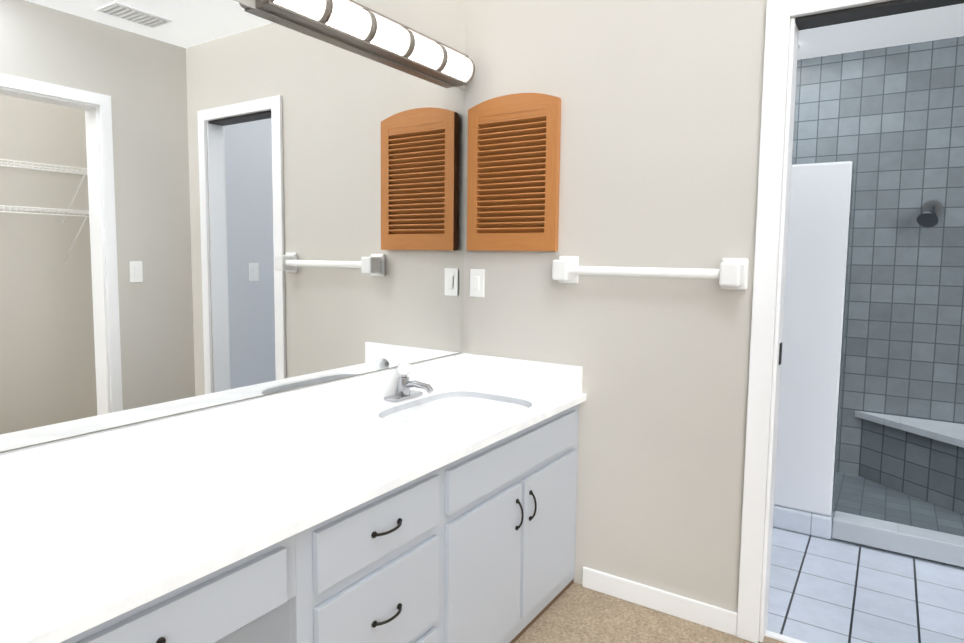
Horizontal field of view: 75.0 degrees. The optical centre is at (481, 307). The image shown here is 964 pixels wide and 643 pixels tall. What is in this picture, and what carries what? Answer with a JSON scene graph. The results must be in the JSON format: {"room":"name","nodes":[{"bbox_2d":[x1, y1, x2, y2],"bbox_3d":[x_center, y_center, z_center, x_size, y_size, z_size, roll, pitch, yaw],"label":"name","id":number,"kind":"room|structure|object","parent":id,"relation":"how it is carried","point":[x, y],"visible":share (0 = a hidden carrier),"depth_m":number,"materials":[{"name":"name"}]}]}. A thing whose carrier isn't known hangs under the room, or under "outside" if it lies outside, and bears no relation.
{"room":"bathroom","nodes":[
{"label":"bathroom","id":0,"kind":"room"},
{"bbox_2d":[0,0,465,452],"bbox_3d":[-0.700,-0.105,1.813,0.120,2.440,2.290,4,6,33],"label":"wall","id":1,"kind":"structure","parent":0,"point":[443,21],"depth_m":2.34,"materials":[{"name":"paint"}]},
{"bbox_2d":[0,353,463,504],"bbox_3d":[-0.638,0.310,1.817,0.020,0.103,2.064,4,6,33],"label":"backsplash","id":2,"kind":"structure","parent":1,"relation":"attached to","point":[25,472],"depth_m":1.63,"materials":[{"name":"white stone"}]},
{"bbox_2d":[0,0,464,451],"bbox_3d":[-0.640,-0.284,1.770,0.005,1.082,2.060,4,6,33],"label":"mirror","id":3,"kind":"object","parent":1,"relation":"attached to","point":[205,203],"visible":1,"depth_m":1.64,"materials":[{"name":"clear glass"}]},
{"bbox_2d":[255,0,474,86],"bbox_3d":[-0.327,-0.915,2.107,0.092,0.112,0.955,4,6,33],"label":"vanity light bar","id":4,"kind":"object","parent":1,"relation":"attached to","point":[356,25],"visible":1,"depth_m":2.05,"materials":[{"name":"white glass"}]},
{"bbox_2d":[463,0,795,628],"bbox_3d":[0.826,-0.114,2.124,2.095,2.440,0.100,4,6,33],"label":"wall","id":5,"kind":"structure","parent":0,"point":[661,105],"depth_m":2.23,"materials":[{"name":"paint"}]},
{"bbox_2d":[470,269,483,296],"bbox_3d":[-0.021,-0.102,2.614,0.070,0.116,0.009,4,6,33],"label":"switch plate","id":6,"kind":"object","parent":5,"relation":"attached to","point":[476,282],"visible":1,"depth_m":2.61,"materials":[{"name":"white plastic"}]},
{"bbox_2d":[467,93,560,250],"bbox_3d":[0.119,-0.527,2.472,0.405,0.604,0.036,4,6,33],"label":"upper cabinet","id":7,"kind":"object","parent":5,"relation":"attached to","point":[513,171],"visible":1,"depth_m":2.45,"materials":[{"name":"brown wood"}]},
{"bbox_2d":[464,353,582,392],"bbox_3d":[0.153,0.260,2.519,0.534,0.103,0.020,4,6,33],"label":"backsplash","id":8,"kind":"structure","parent":5,"relation":"attached to","point":[541,375],"depth_m":2.49,"materials":[{"name":"white stone"}]},
{"bbox_2d":[552,256,748,289],"bbox_3d":[0.557,-0.125,2.186,0.679,0.104,0.087,4,6,33],"label":"towel rail","id":9,"kind":"object","parent":5,"relation":"attached to","point":[731,274],"visible":1,"depth_m":2.12,"materials":[{"name":"white ceramic"}]},
{"bbox_2d":[582,567,736,635],"bbox_3d":[0.627,1.056,2.277,0.564,0.078,0.013,4,6,33],"label":"baseboard","id":10,"kind":"structure","parent":5,"relation":"attached to","point":[701,613],"depth_m":2.25,"materials":[{"name":"white wood"}]},
{"bbox_2d":[765,630,806,642],"bbox_3d":[1.199,1.123,1.988,0.555,0.006,0.030,4,6,33],"label":"trim","id":11,"kind":"structure","parent":5,"relation":"attached to","point":[779,637],"depth_m":2.11,"materials":[{"name":"white"}]},
{"bbox_2d":[736,0,891,642],"bbox_3d":[1.201,0.095,1.893,0.707,2.070,0.132,4,6,33],"label":"door frame","id":12,"kind":"structure","parent":5,"relation":"attached to","point":[775,147],"depth_m":2.01,"materials":[{"name":"white wood"}]},
{"bbox_2d":[779,0,963,364],"bbox_3d":[1.210,-0.338,1.855,0.555,1.080,0.092,4,6,33],"label":"trim","id":13,"kind":"structure","parent":5,"relation":"attached to","point":[875,10],"depth_m":1.85,"materials":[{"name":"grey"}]},
{"bbox_2d":[514,582,785,642],"bbox_3d":[-0.185,1.240,0.819,2.215,0.060,3.480,4,6,33],"label":"floor carpet","id":14,"kind":"object","parent":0,"point":[574,612],"depth_m":2.17,"materials":[{"name":"beige carpet"}]},
{"bbox_2d":[40,397,586,642],"bbox_3d":[-0.407,0.766,1.700,0.584,0.730,2.064,4,6,33],"label":"bathroom vanity","id":15,"kind":"object","parent":14,"relation":"on","point":[432,501],"depth_m":1.56,"materials":[{"name":"white wood"}]},
{"bbox_2d":[0,377,586,642],"bbox_3d":[-0.408,0.389,1.672,0.572,0.025,2.064,4,6,33],"label":"countertop","id":16,"kind":"structure","parent":15,"relation":"on","point":[71,555],"depth_m":1.33,"materials":[{"name":"white stone"}]},
{"bbox_2d":[773,161,854,538],"bbox_3d":[1.187,0.177,3.115,1.052,1.700,0.128,4,6,33],"label":"wall","id":17,"kind":"structure","parent":0,"point":[819,227],"depth_m":2.85,"materials":[{"name":"paint"}]},
{"bbox_2d":[832,511,963,568],"bbox_3d":[1.875,1.020,2.734,0.606,0.100,0.120,4,6,33],"label":"sill","id":18,"kind":"structure","parent":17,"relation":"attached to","point":[930,545],"depth_m":2.72,"materials":[{"name":"tile"}]},
{"bbox_2d":[792,36,963,475],"bbox_3d":[2.000,-0.240,3.765,1.860,2.440,0.100,4,6,33],"label":"wall","id":19,"kind":"structure","parent":0,"point":[888,122],"depth_m":3.49,"materials":[{"name":"tile"}]},
{"bbox_2d":[916,200,942,226],"bbox_3d":[2.373,-0.500,3.328,0.096,0.151,0.197,5,6,41],"label":"shower head","id":20,"kind":"object","parent":19,"relation":"attached to","point":[932,211],"visible":1,"depth_m":3.30},
{"bbox_2d":[797,3,963,59],"bbox_3d":[1.489,-1.444,2.856,1.860,0.100,2.020,4,6,33],"label":"ceiling","id":21,"kind":"structure","parent":0,"point":[939,23],"depth_m":3.24,"materials":[{"name":"paint"}]},
{"label":"outside","id":22,"kind":"structure","parent":0,"visible":0},
{"bbox_2d":[767,527,963,642],"bbox_3d":[1.143,1.105,2.586,1.660,0.060,0.940,4,6,33],"label":"floor","id":23,"kind":"structure","parent":22,"point":[822,590],"depth_m":2.39,"materials":[{"name":"white tile"}]},
{"bbox_2d":[775,472,963,569],"bbox_3d":[1.680,1.035,3.403,1.660,0.072,1.020,4,6,33],"label":"shower floor","id":24,"kind":"structure","parent":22,"point":[858,495],"depth_m":3.20,"materials":[{"name":"tile"}]},
{"bbox_2d":[855,411,963,514],"bbox_3d":[2.282,0.821,3.318,0.578,0.382,0.469,4,6,33],"label":"shower bench","id":25,"kind":"object","parent":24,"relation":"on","point":[922,459],"visible":1,"depth_m":3.35,"materials":[{"name":"tile"}]}
]}

